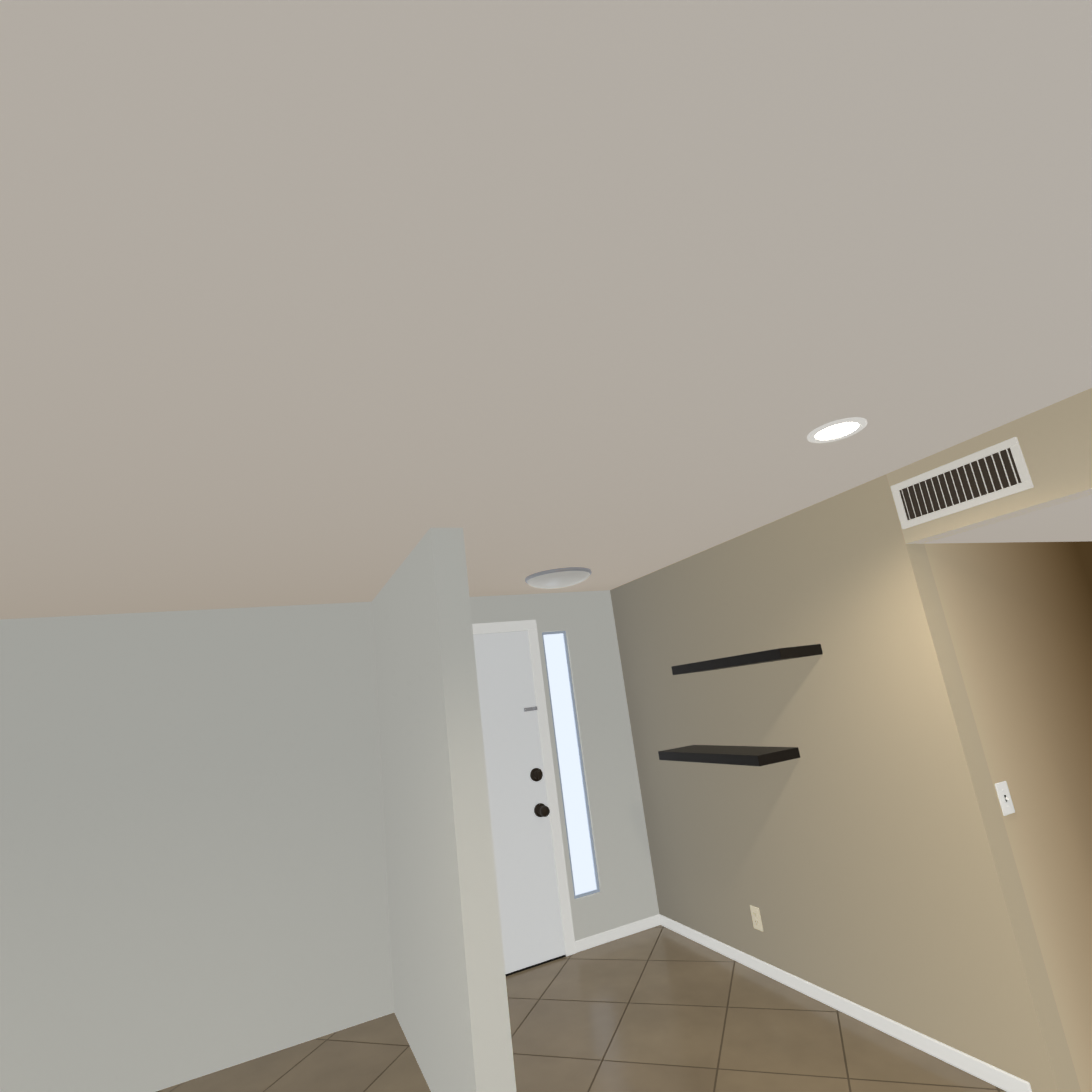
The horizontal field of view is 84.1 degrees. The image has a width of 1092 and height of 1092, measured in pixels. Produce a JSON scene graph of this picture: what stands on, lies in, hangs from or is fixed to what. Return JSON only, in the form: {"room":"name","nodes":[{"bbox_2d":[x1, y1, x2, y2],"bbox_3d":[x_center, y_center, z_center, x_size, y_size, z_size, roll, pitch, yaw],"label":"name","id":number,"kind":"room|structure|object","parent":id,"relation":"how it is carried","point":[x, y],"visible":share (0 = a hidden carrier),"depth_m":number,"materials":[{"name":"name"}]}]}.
{"room":"living room","nodes":[
{"label":"living room","id":0,"kind":"room"},
{"bbox_2d":[0,590,658,1091],"bbox_3d":[-1.091,1.551,3.626,3.776,2.440,0.120,-1,-16,-25],"label":"wall","id":1,"kind":"structure","parent":0,"point":[192,864],"depth_m":3.24,"materials":[{"name":"white paint"}]},
{"bbox_2d":[472,620,575,975],"bbox_3d":[-0.375,1.538,3.821,1.000,2.119,0.119,-1,-16,-25],"label":"front door","id":2,"kind":"structure","parent":1,"relation":"in","point":[534,920],"depth_m":3.94,"materials":[{"name":"white painted wood"},{"name":"dark bronze metal"}]},
{"bbox_2d":[542,631,599,898],"bbox_3d":[0.154,1.462,4.199,0.198,1.738,0.032,-1,-16,-25],"label":"sidelight window","id":3,"kind":"structure","parent":1,"relation":"in","point":[584,873],"depth_m":4.18,"materials":[{"name":"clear glass"}]},
{"bbox_2d":[575,914,659,952],"bbox_3d":[0.481,2.534,3.970,0.656,0.064,0.013,-1,-16,-25],"label":"baseboard","id":4,"kind":"structure","parent":1,"relation":"attached to","point":[614,934],"depth_m":3.96,"materials":[{"name":"white wood"}]},
{"bbox_2d":[372,528,516,1091],"bbox_3d":[-0.596,1.252,2.963,0.140,2.310,1.600,-1,-16,-25],"label":"wall","id":5,"kind":"structure","parent":0,"point":[451,1008],"depth_m":2.48,"materials":[{"name":"white paint"}]},
{"bbox_2d":[0,0,1091,618],"bbox_3d":[-1.266,-0.824,-0.854,8.066,0.001,9.098,-1,-16,-25],"label":"ceiling","id":6,"kind":"structure","parent":0,"point":[306,302],"depth_m":1.10,"materials":[{"name":"paint"}]},
{"bbox_2d":[525,567,591,588],"bbox_3d":[0.082,0.220,3.827,0.428,0.073,0.428,-1,-16,-25],"label":"light","id":7,"kind":"object","parent":6,"relation":"attached to","point":[558,578],"visible":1,"depth_m":3.70,"materials":[{"name":"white glass"}]},
{"bbox_2d":[807,417,866,442],"bbox_3d":[0.971,-0.384,2.022,0.186,0.007,0.186,-1,-16,-25],"label":"recessed light","id":8,"kind":"object","parent":6,"relation":"in","point":[836,430],"visible":1,"depth_m":2.01,"materials":[{"name":"white plastic"}]},
{"bbox_2d":[156,925,1006,1091],"bbox_3d":[-0.525,2.334,2.264,3.916,0.131,2.290,-1,-16,-25],"label":"floor","id":9,"kind":"structure","parent":0,"point":[659,1008],"depth_m":2.84,"materials":[{"name":"beige tile"}]},
{"bbox_2d":[610,388,1091,1091],"bbox_3d":[1.337,1.084,3.016,0.120,2.440,3.400,-1,-16,-25],"label":"wall","id":10,"kind":"structure","parent":0,"point":[858,852],"depth_m":2.75,"materials":[{"name":"beige paint"}]},
{"bbox_2d":[658,745,799,765],"bbox_3d":[0.972,1.147,3.337,0.270,0.050,0.850,-1,-16,-25],"label":"floating shelf","id":11,"kind":"object","parent":10,"relation":"attached to","point":[745,755],"visible":1,"depth_m":3.17,"materials":[{"name":"black wood"}]},
{"bbox_2d":[671,644,822,674],"bbox_3d":[1.026,0.609,3.209,0.270,0.050,0.850,-1,-16,-25],"label":"floating shelf","id":12,"kind":"object","parent":10,"relation":"attached to","point":[778,654],"visible":1,"depth_m":2.96,"materials":[{"name":"black wood"}]},
{"bbox_2d":[750,905,762,931],"bbox_3d":[1.145,2.027,3.298,0.008,0.115,0.070,-1,-16,-25],"label":"outlet","id":13,"kind":"object","parent":10,"relation":"attached to","point":[756,918],"visible":1,"depth_m":3.29,"materials":[{"name":"beige plastic"}]},
{"bbox_2d":[659,914,1031,1091],"bbox_3d":[1.261,2.269,3.050,0.013,0.194,2.393,-1,-16,-25],"label":"baseboard","id":14,"kind":"structure","parent":10,"relation":"attached to","point":[990,1074],"depth_m":2.67,"materials":[{"name":"white wood"}]},
{"bbox_2d":[891,437,1033,528],"bbox_3d":[1.569,-0.227,2.324,0.012,0.190,0.490,-1,-16,-25],"label":"air vent","id":15,"kind":"object","parent":10,"relation":"in","point":[994,472],"visible":1,"depth_m":2.30,"materials":[{"name":"white metal"}]},
{"bbox_2d":[907,488,1091,543],"bbox_3d":[3.330,-0.150,2.891,3.654,0.001,0.900,-1,-16,-25],"label":"ceiling","id":16,"kind":"structure","parent":0,"point":[1070,520],"depth_m":2.47,"materials":[{"name":"paint"}]},
{"bbox_2d":[925,541,1091,1091],"bbox_3d":[3.292,0.868,3.140,3.534,2.430,0.120,-1,-16,-25],"label":"wall","id":17,"kind":"structure","parent":0,"point":[1018,616],"depth_m":2.53,"materials":[{"name":"paint"}]},
{"bbox_2d":[995,781,1014,815],"bbox_3d":[1.768,0.968,2.324,0.070,0.115,0.020,-1,-16,-25],"label":"toggle","id":18,"kind":"object","parent":17,"relation":"attached to","point":[1004,797],"visible":1,"depth_m":2.33,"materials":[{"name":"white plastic"}]}
]}

